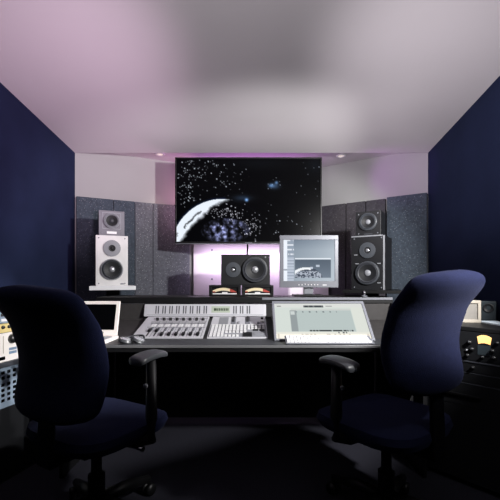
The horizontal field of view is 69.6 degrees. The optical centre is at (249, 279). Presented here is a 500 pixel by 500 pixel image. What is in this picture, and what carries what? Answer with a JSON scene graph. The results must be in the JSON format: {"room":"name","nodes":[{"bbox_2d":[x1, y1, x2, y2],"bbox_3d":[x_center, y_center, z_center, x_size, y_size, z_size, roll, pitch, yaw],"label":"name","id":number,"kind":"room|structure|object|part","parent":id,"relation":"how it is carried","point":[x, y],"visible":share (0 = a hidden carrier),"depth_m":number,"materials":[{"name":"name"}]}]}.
{"room":"studio","nodes":[
{"label":"studio","id":0,"kind":"room"},
{"bbox_2d":[0,83,74,292],"bbox_3d":[-1.611,-0.328,0.877,0.100,2.816,4.353,0,0,2],"label":"wall","id":1,"kind":"structure","parent":0,"point":[37,168],"depth_m":2.51,"materials":[{"name":"blue fabric"}]},
{"bbox_2d":[75,153,174,293],"bbox_3d":[-1.055,-0.030,3.320,1.006,2.220,0.100,0,0,-27],"label":"wall","id":2,"kind":"structure","parent":0,"point":[112,176],"depth_m":3.22,"materials":[{"name":"grey paint"}]},
{"bbox_2d":[76,196,112,300],"bbox_3d":[-1.333,0.189,3.099,0.290,1.783,0.043,0,0,-27],"label":"acoustic panel","id":3,"kind":"object","parent":2,"relation":"attached to","point":[87,208],"visible":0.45,"depth_m":3.05,"materials":[{"name":"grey fabric"}]},
{"bbox_2d":[113,200,134,294],"bbox_3d":[-1.121,0.189,3.205,0.178,1.783,0.043,0,0,-27],"label":"acoustic panel","id":4,"kind":"object","parent":2,"relation":"attached to","point":[128,207],"visible":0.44,"depth_m":3.21,"materials":[{"name":"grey fabric"}]},
{"bbox_2d":[135,202,152,294],"bbox_3d":[-0.969,0.189,3.281,0.156,1.783,0.043,0,0,-27],"label":"acoustic panel","id":5,"kind":"object","parent":2,"relation":"attached to","point":[143,211],"visible":0.36,"depth_m":3.26,"materials":[{"name":"grey fabric"}]},
{"bbox_2d":[153,203,189,294],"bbox_3d":[-0.742,0.189,3.394,0.347,1.783,0.043,0,0,-27],"label":"acoustic panel","id":6,"kind":"object","parent":2,"relation":"attached to","point":[171,261],"visible":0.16,"depth_m":3.36,"materials":[{"name":"grey fabric"}]},
{"bbox_2d":[190,244,193,294],"bbox_3d":[0.045,-0.030,3.598,1.267,2.220,0.100,0,0,-4],"label":"wall","id":7,"kind":"structure","parent":0,"point":[191,245],"depth_m":3.50,"materials":[{"name":"grey paint"}]},
{"bbox_2d":[175,157,321,243],"bbox_3d":[-0.013,-0.678,3.274,1.254,0.738,0.411,0,0,0],"label":"television","id":8,"kind":"object","parent":7,"relation":"attached to","point":[219,200],"visible":0.95,"depth_m":3.08,"materials":[{"name":"black plastic"}]},
{"bbox_2d":[194,244,327,294],"bbox_3d":[0.106,0.340,3.479,1.300,1.480,0.040,0,0,0],"label":"board","id":9,"kind":"object","parent":7,"relation":"attached to","point":[207,257],"visible":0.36,"depth_m":3.46,"materials":[{"name":"grey paint"}]},
{"bbox_2d":[0,0,499,152],"bbox_3d":[-0.075,-1.438,0.825,3.650,0.723,4.450,0,0,0],"label":"ceiling","id":10,"kind":"structure","parent":0,"point":[104,76],"depth_m":2.08,"materials":[{"name":"paint"}]},
{"bbox_2d":[0,417,499,499],"bbox_3d":[0.000,1.130,1.150,4.000,0.100,5.300,0,0,0],"label":"floor","id":11,"kind":"structure","parent":0,"point":[191,458],"depth_m":2.06,"materials":[{"name":"grey carpet"}]},
{"bbox_2d":[0,312,35,483],"bbox_3d":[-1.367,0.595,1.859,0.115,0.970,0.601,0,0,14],"label":"equipment rack","id":12,"kind":"object","parent":11,"relation":"on","point":[29,462],"depth_m":1.97,"materials":[{"name":"black metal"}]},
{"bbox_3d":[-1.367,0.185,1.859,0.094,0.090,0.575,0,0,14],"label":"button unit","id":13,"kind":"part","parent":12,"relation":"part of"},
{"bbox_2d":[0,323,11,332],"bbox_3d":[-1.365,0.257,1.858,0.098,0.047,0.575,0,0,14],"label":"module","id":14,"kind":"object","parent":12,"relation":"in","point":[4,327],"visible":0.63,"depth_m":1.92,"materials":[{"name":"yellow metal"}]},
{"bbox_2d":[0,331,17,362],"bbox_3d":[-1.359,0.360,1.857,0.110,0.153,0.575,0,0,14],"label":"module","id":15,"kind":"object","parent":12,"relation":"in","point":[8,348],"visible":0.54,"depth_m":1.94,"materials":[{"name":"white metal"}]},
{"bbox_3d":[-1.287,0.319,1.960,0.020,0.052,0.052,0,0,14],"label":"knob","id":16,"kind":"part","parent":15,"relation":"part of","materials":[{"name":"black plastic"}]},
{"bbox_2d":[0,364,17,408],"bbox_3d":[-1.368,0.573,1.859,0.091,0.216,0.575,0,0,14],"label":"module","id":17,"kind":"object","parent":12,"relation":"in","point":[8,375],"visible":0.41,"depth_m":1.94,"materials":[{"name":"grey metal"}]},
{"bbox_2d":[0,359,18,367],"bbox_3d":[-1.363,0.450,1.858,0.105,0.024,0.577,0,0,14],"label":"shelf","id":18,"kind":"object","parent":12,"relation":"attached to","point":[12,362],"depth_m":1.93,"materials":[{"name":"grey metal"}]},
{"bbox_3d":[-1.372,1.055,1.860,0.085,0.050,0.577,0,0,14],"label":"panel","id":19,"kind":"part","parent":12,"relation":"part of","materials":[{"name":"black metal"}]},
{"bbox_2d":[0,404,36,474],"bbox_3d":[-1.369,0.856,1.859,0.090,0.343,0.575,0,0,14],"label":"vent panel","id":20,"kind":"object","parent":12,"relation":"in","point":[16,448],"visible":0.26,"depth_m":1.97,"materials":[{"name":"black metal"}]},
{"bbox_2d":[0,284,167,499],"bbox_3d":[-0.671,0.548,1.549,0.666,1.064,0.682,0,0,30],"label":"office chair","id":21,"kind":"object","parent":11,"relation":"on","point":[63,376],"visible":1,"depth_m":1.31,"materials":[{"name":"blue fabric"}]},
{"bbox_3d":[-0.785,0.275,1.351,0.518,0.518,0.226,0,0,30],"label":"backrest","id":22,"kind":"part","parent":21,"relation":"part of","materials":[{"name":"blue fabric"}]},
{"bbox_3d":[-0.774,0.974,1.685,0.064,0.089,0.276,0,0,-41],"label":"leg","id":23,"kind":"part","parent":21,"relation":"part of","materials":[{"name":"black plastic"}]},
{"bbox_3d":[-0.817,0.974,1.495,0.276,0.089,0.064,0,0,-23],"label":"leg","id":24,"kind":"part","parent":21,"relation":"part of","materials":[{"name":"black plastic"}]},
{"bbox_3d":[-0.655,0.625,1.577,0.500,0.080,0.490,0,0,30],"label":"seat","id":25,"kind":"part","parent":21,"relation":"part of","materials":[{"name":"blue fabric"}]},
{"bbox_3d":[-0.503,0.974,1.523,0.276,0.089,0.064,0,0,13],"label":"leg","id":26,"kind":"part","parent":21,"relation":"part of","materials":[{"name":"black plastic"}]},
{"bbox_3d":[-0.582,0.974,1.703,0.064,0.089,0.276,0,0,30],"label":"leg","id":27,"kind":"part","parent":21,"relation":"part of","materials":[{"name":"black plastic"}]},
{"bbox_3d":[-0.507,0.690,1.499,0.156,0.024,0.024,0,0,24],"label":"height lever","id":28,"kind":"part","parent":21,"relation":"part of","materials":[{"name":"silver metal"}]},
{"bbox_3d":[-0.482,0.509,1.509,0.231,0.390,0.055,0,0,30],"label":"arm post","id":29,"kind":"part","parent":21,"relation":"part of","materials":[{"name":"black plastic"}]},
{"bbox_2d":[89,285,135,295],"bbox_3d":[-1.087,0.563,2.855,0.325,1.035,0.375,0,0,-21],"label":"speaker stand","id":30,"kind":"object","parent":11,"relation":"on","point":[110,290],"visible":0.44,"depth_m":2.70,"materials":[{"name":"white metal"}]},
{"bbox_2d":[96,235,127,285],"bbox_3d":[-1.088,-0.145,2.832,0.228,0.382,0.278,0,0,-22],"label":"monitor","id":31,"kind":"object","parent":30,"relation":"on","point":[111,251],"visible":1,"depth_m":2.71,"materials":[{"name":"white paint"},{"name":"grey silver"},{"name":"black rubber"}]},
{"bbox_2d":[98,210,124,235],"bbox_3d":[-1.088,-0.432,2.818,0.185,0.192,0.198,0,0,-25],"label":"loudspeaker","id":32,"kind":"object","parent":31,"relation":"on","point":[112,223],"visible":0.94,"depth_m":2.74,"materials":[{"name":"grey paint"}]},
{"bbox_3d":[-1.054,-0.451,2.746,0.132,0.126,0.005,0,0,-25],"label":"driver frame","id":33,"kind":"part","parent":32,"relation":"part of","materials":[{"name":"grey plastic"}]},
{"bbox_3d":[-1.074,0.060,2.820,0.325,0.030,0.300,0,0,-21],"label":"plate","id":34,"kind":"part","parent":30,"relation":"part of","materials":[{"name":"white metal"}]},
{"bbox_2d":[59,295,426,477],"bbox_3d":[-0.038,0.600,2.374,2.062,0.961,0.971,0,0,0],"label":"desk","id":35,"kind":"object","parent":11,"relation":"on","point":[204,377],"visible":0.38,"depth_m":2.70,"materials":[{"name":"black laminate"}]},
{"bbox_3d":[-1.029,0.733,2.400,0.020,0.695,0.880,0,0,0],"label":"panel","id":36,"kind":"part","parent":35,"relation":"part of","materials":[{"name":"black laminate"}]},
{"bbox_2d":[84,301,120,343],"bbox_3d":[-0.899,0.235,2.036,0.258,0.217,0.241,0,0,2],"label":"laptop","id":37,"kind":"object","parent":35,"relation":"on","point":[106,313],"visible":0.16,"depth_m":2.12,"materials":[{"name":"white plastic"}]},
{"bbox_2d":[118,334,144,343],"bbox_3d":[-0.648,0.331,2.029,0.140,0.049,0.218,0,0,0],"label":"headphones","id":38,"kind":"object","parent":35,"relation":"on","point":[132,338],"visible":1,"depth_m":1.95,"materials":[{"name":"grey plastic"}]},
{"bbox_2d":[118,337,132,343],"bbox_3d":[-0.678,0.328,1.960,0.078,0.038,0.080,0,0,0],"label":"ear cup","id":39,"kind":"object","parent":38,"relation":"on","point":[125,340],"depth_m":1.94,"materials":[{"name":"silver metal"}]},
{"bbox_2d":[131,336,144,343],"bbox_3d":[-0.614,0.331,1.977,0.072,0.049,0.080,0,0,0],"label":"ear cup","id":40,"kind":"object","parent":38,"relation":"on","point":[137,339],"depth_m":1.96,"materials":[{"name":"silver metal"}]},
{"bbox_2d":[132,303,273,338],"bbox_3d":[-0.286,0.256,2.293,0.893,0.187,0.408,0,0,0],"label":"mixing console","id":41,"kind":"object","parent":35,"relation":"on","point":[247,327],"visible":0.98,"depth_m":2.36,"materials":[{"name":"grey metal"}]},
{"bbox_3d":[-0.485,0.296,2.277,0.418,0.095,0.356,0,0,0],"label":"channel panel","id":42,"kind":"part","parent":41,"relation":"part of","materials":[{"name":"silver metal"}]},
{"bbox_3d":[-0.074,0.296,2.277,0.356,0.095,0.356,0,0,0],"label":"control panel","id":43,"kind":"part","parent":41,"relation":"part of","materials":[{"name":"silver metal"}]},
{"bbox_2d":[209,285,240,295],"bbox_3d":[-0.187,0.078,2.760,0.231,0.081,0.200,0,0,0],"label":"meter box","id":44,"kind":"object","parent":35,"relation":"on","point":[214,290],"visible":0.98,"depth_m":2.67,"materials":[{"name":"black plastic"}]},
{"bbox_2d":[221,254,269,284],"bbox_3d":[-0.034,-0.077,2.758,0.365,0.228,0.204,0,0,0],"label":"speaker","id":45,"kind":"object","parent":44,"relation":"on","point":[236,269],"visible":1,"depth_m":2.68},
{"bbox_3d":[-0.038,0.350,1.891,2.062,0.013,0.004,0,0,0],"label":"edge trim","id":46,"kind":"part","parent":35,"relation":"part of","materials":[{"name":"grey"}]},
{"bbox_2d":[96,295,392,302],"bbox_3d":[-0.038,0.141,2.680,2.062,0.043,0.360,0,0,0],"label":"shelf","id":47,"kind":"object","parent":35,"relation":"attached to","point":[123,298],"depth_m":2.50,"materials":[{"name":"black laminate"}]},
{"bbox_3d":[-0.038,0.708,2.710,1.942,0.645,0.020,0,0,0],"label":"modesty panel","id":48,"kind":"part","parent":35,"relation":"part of","materials":[{"name":"black laminate"}]},
{"bbox_3d":[-0.038,0.254,2.510,2.022,0.179,0.020,0,0,0],"label":"panel","id":49,"kind":"part","parent":35,"relation":"part of","materials":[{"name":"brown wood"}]},
{"bbox_2d":[242,285,272,295],"bbox_3d":[0.056,0.078,2.760,0.235,0.081,0.200,0,0,0],"label":"meter box","id":50,"kind":"object","parent":35,"relation":"on","point":[247,290],"visible":0.92,"depth_m":2.67,"materials":[{"name":"black plastic"}]},
{"bbox_2d":[279,235,337,295],"bbox_3d":[0.436,-0.106,2.690,0.431,0.450,0.180,0,0,1],"label":"computer monitor","id":51,"kind":"object","parent":35,"relation":"on","point":[307,262],"visible":1,"depth_m":2.66,"materials":[{"name":"silver metal"}]},
{"bbox_3d":[0.437,-0.138,2.707,0.431,0.386,0.077,0,0,1],"label":"casing","id":52,"kind":"part","parent":51,"relation":"part of","materials":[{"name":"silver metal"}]},
{"bbox_2d":[272,301,374,340],"bbox_3d":[0.421,0.249,2.145,0.568,0.235,0.246,0,0,0],"label":"screen","id":53,"kind":"object","parent":35,"relation":"on","point":[292,318],"visible":0.95,"depth_m":2.15,"materials":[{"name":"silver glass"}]},
{"bbox_2d":[284,335,374,343],"bbox_3d":[0.427,0.325,1.961,0.472,0.035,0.095,0,0,0],"label":"keyboard","id":54,"kind":"object","parent":35,"relation":"on","point":[289,339],"visible":1,"depth_m":1.95,"materials":[{"name":"grey paint"}]},
{"bbox_3d":[0.953,0.733,2.400,0.020,0.695,0.880,0,0,0],"label":"panel","id":55,"kind":"part","parent":35,"relation":"part of","materials":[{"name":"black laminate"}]},
{"bbox_2d":[342,289,401,295],"bbox_3d":[0.948,0.577,2.793,0.410,1.006,0.515,0,0,19],"label":"speaker stand","id":56,"kind":"object","parent":11,"relation":"on","point":[392,291],"visible":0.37,"depth_m":2.55,"materials":[{"name":"black metal"}]},
{"bbox_2d":[351,234,391,289],"bbox_3d":[0.926,-0.125,2.736,0.238,0.398,0.308,0,0,31],"label":"monitor","id":57,"kind":"object","parent":56,"relation":"on","point":[371,255],"visible":0.98,"depth_m":2.62,"materials":[{"name":"black paint"}]},
{"bbox_3d":[0.853,-0.320,2.626,0.223,0.008,0.009,0,0,31],"label":"trim","id":58,"kind":"part","parent":57,"relation":"part of","materials":[{"name":"grey metal"}]},
{"bbox_2d":[356,210,385,235],"bbox_3d":[0.914,-0.417,2.729,0.182,0.185,0.198,0,0,31],"label":"loudspeaker","id":59,"kind":"object","parent":57,"relation":"on","point":[367,222],"visible":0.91,"depth_m":2.66,"materials":[{"name":"black paint"}]},
{"bbox_3d":[0.955,-0.125,2.564,0.011,0.390,0.010,0,0,31],"label":"trim","id":60,"kind":"part","parent":57,"relation":"part of","materials":[{"name":"grey metal"}]},
{"bbox_2d":[316,270,485,499],"bbox_3d":[0.608,0.520,1.575,0.666,1.118,0.682,0,0,-37],"label":"office chair","id":61,"kind":"object","parent":11,"relation":"on","point":[420,347],"visible":1,"depth_m":1.37,"materials":[{"name":"blue fabric"}]},
{"bbox_3d":[0.424,0.516,1.512,0.231,0.357,0.055,0,0,-37],"label":"arm post","id":62,"kind":"part","parent":61,"relation":"part of","materials":[{"name":"black plastic"}]},
{"bbox_3d":[0.501,0.974,1.718,0.064,0.089,0.276,0,0,-37],"label":"leg","id":63,"kind":"part","parent":61,"relation":"part of","materials":[{"name":"black plastic"}]},
{"bbox_3d":[0.443,0.974,1.533,0.276,0.089,0.064,0,0,-18],"label":"leg","id":64,"kind":"part","parent":61,"relation":"part of","materials":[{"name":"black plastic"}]},
{"bbox_3d":[0.588,0.615,1.601,0.500,0.080,0.490,0,0,-37],"label":"seat","id":65,"kind":"part","parent":61,"relation":"part of","materials":[{"name":"blue fabric"}]},
{"bbox_3d":[0.601,0.974,1.419,0.064,0.089,0.276,0,0,0],"label":"leg","id":66,"kind":"part","parent":61,"relation":"part of","materials":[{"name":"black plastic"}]},
{"bbox_3d":[0.697,0.974,1.719,0.064,0.089,0.276,0,0,36],"label":"leg","id":67,"kind":"part","parent":61,"relation":"part of","materials":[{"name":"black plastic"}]},
{"bbox_3d":[0.758,0.974,1.534,0.276,0.089,0.064,0,0,18],"label":"leg","id":68,"kind":"part","parent":61,"relation":"part of","materials":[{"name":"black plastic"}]},
{"bbox_3d":[0.719,0.516,1.734,0.231,0.357,0.055,0,0,-37],"label":"arm post","id":69,"kind":"part","parent":61,"relation":"part of","materials":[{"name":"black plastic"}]},
{"bbox_3d":[0.745,0.199,1.393,0.518,0.476,0.226,0,0,-37],"label":"backrest","id":70,"kind":"part","parent":61,"relation":"part of","materials":[{"name":"blue fabric"}]},
{"bbox_2d":[427,323,499,493],"bbox_3d":[1.223,0.662,2.046,0.453,0.836,0.587,0,0,0],"label":"base cabinet","id":71,"kind":"object","parent":11,"relation":"on","point":[475,327],"depth_m":1.86,"materials":[{"name":"black wood"}]},
{"bbox_3d":[1.027,0.673,2.055,0.061,0.813,0.012,0,0,-40],"label":"rail","id":72,"kind":"part","parent":71,"relation":"part of","materials":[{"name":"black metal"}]},
{"bbox_3d":[1.114,0.605,1.892,0.012,0.012,0.173,0,0,-40],"label":"handle","id":73,"kind":"part","parent":71,"relation":"part of","materials":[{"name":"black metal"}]},
{"bbox_3d":[1.141,0.857,1.915,0.060,0.386,0.346,0,0,-40],"label":"rack blank panel","id":74,"kind":"part","parent":71,"relation":"part of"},
{"bbox_2d":[463,300,480,322],"bbox_3d":[1.258,0.180,2.088,0.124,0.127,0.064,0,0,8],"label":"box","id":75,"kind":"object","parent":71,"relation":"on","point":[473,313],"visible":0.56,"depth_m":2.06,"materials":[{"name":"plastic"}]},
{"bbox_3d":[1.137,0.599,1.912,0.072,0.124,0.346,0,0,-40],"label":"rack drawer unit","id":76,"kind":"part","parent":71,"relation":"part of","materials":[{"name":"black metal"}]},
{"bbox_2d":[459,330,499,364],"bbox_3d":[1.135,0.343,1.910,0.076,0.148,0.346,0,0,-40],"label":"audio compressor","id":77,"kind":"object","parent":71,"relation":"in","point":[474,346],"visible":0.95,"depth_m":1.83,"materials":[{"name":"black metal"}]},
{"bbox_3d":[1.183,0.356,1.818,0.002,0.049,0.060,0,0,-40],"label":"meter panel","id":78,"kind":"part","parent":77,"relation":"part of","materials":[{"name":"grey"}]},
{"bbox_2d":[462,371,499,387],"bbox_3d":[1.139,0.507,1.913,0.066,0.052,0.346,0,0,-40],"label":"rack unit","id":79,"kind":"object","parent":71,"relation":"in","point":[476,378],"visible":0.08,"depth_m":1.83,"materials":[{"name":"black metal"}]},
{"bbox_2d":[462,359,499,376],"bbox_3d":[1.135,0.449,1.910,0.076,0.057,0.346,0,0,-40],"label":"rack unit","id":80,"kind":"object","parent":71,"relation":"in","point":[490,369],"visible":0.41,"depth_m":1.83,"materials":[{"name":"black metal"}]},
{"bbox_2d":[481,301,495,320],"bbox_3d":[1.423,0.185,2.147,0.076,0.118,0.066,0,0,35],"label":"loudspeaker","id":81,"kind":"object","parent":71,"relation":"on","point":[488,308],"visible":0.96,"depth_m":2.12,"materials":[{"name":"grey plastic"}]},
{"bbox_2d":[481,321,499,325],"bbox_3d":[1.375,0.240,1.985,0.100,0.008,0.200,0,0,-4],"label":"paper pad","id":82,"kind":"object","parent":71,"relation":"on","point":[486,322],"visible":0.75,"depth_m":2.00,"materials":[{"name":"white paper"}]},
{"bbox_2d":[114,153,396,166],"bbox_3d":[0.000,-1.170,3.400,3.600,0.100,0.700,0,0,0],"label":"ceiling","id":83,"kind":"structure","parent":0,"point":[328,159],"depth_m":3.24,"materials":[{"name":"paint"}]},
{"bbox_2d":[336,154,345,157],"bbox_3d":[0.819,-1.117,3.240,0.084,0.006,0.084,0,0,0],"label":"recessed light","id":84,"kind":"object","parent":83,"relation":"in","point":[338,155],"visible":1,"depth_m":3.23,"materials":[{"name":"white glass"}]},
{"bbox_2d":[322,153,427,295],"bbox_3d":[1.122,-0.030,3.365,0.992,2.220,0.100,0,0,33],"label":"wall","id":85,"kind":"structure","parent":0,"point":[399,174],"depth_m":3.28,"materials":[{"name":"grey paint"}]},
{"bbox_2d":[322,203,345,294],"bbox_3d":[0.806,0.177,3.489,0.253,1.805,0.038,0,0,33],"label":"acoustic panel","id":86,"kind":"object","parent":85,"relation":"attached to","point":[333,216],"visible":0.17,"depth_m":3.44,"materials":[{"name":"fabric"}]},
{"bbox_2d":[346,201,365,294],"bbox_3d":[0.992,0.177,3.366,0.177,1.805,0.038,0,0,33],"label":"acoustic panel","id":87,"kind":"object","parent":85,"relation":"attached to","point":[351,208],"visible":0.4,"depth_m":3.38,"materials":[{"name":"fabric"}]},
{"bbox_2d":[366,199,385,295],"bbox_3d":[1.143,0.177,3.266,0.168,1.805,0.038,0,0,33],"label":"acoustic panel","id":88,"kind":"object","parent":85,"relation":"attached to","point":[380,204],"visible":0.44,"depth_m":3.24,"materials":[{"name":"fabric"}]},
{"bbox_2d":[387,193,427,301],"bbox_3d":[1.356,0.175,3.111,0.319,1.809,0.063,0,0,33],"label":"acoustic panel","id":89,"kind":"object","parent":85,"relation":"attached to","point":[407,215],"visible":0.44,"depth_m":3.08,"materials":[{"name":"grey fabric"}]},
{"bbox_2d":[428,76,499,320],"bbox_3d":[1.480,-0.328,0.873,0.100,2.816,4.353,0,0,2],"label":"wall","id":90,"kind":"structure","parent":0,"point":[464,165],"depth_m":2.42,"materials":[{"name":"blue fabric"}]}
]}

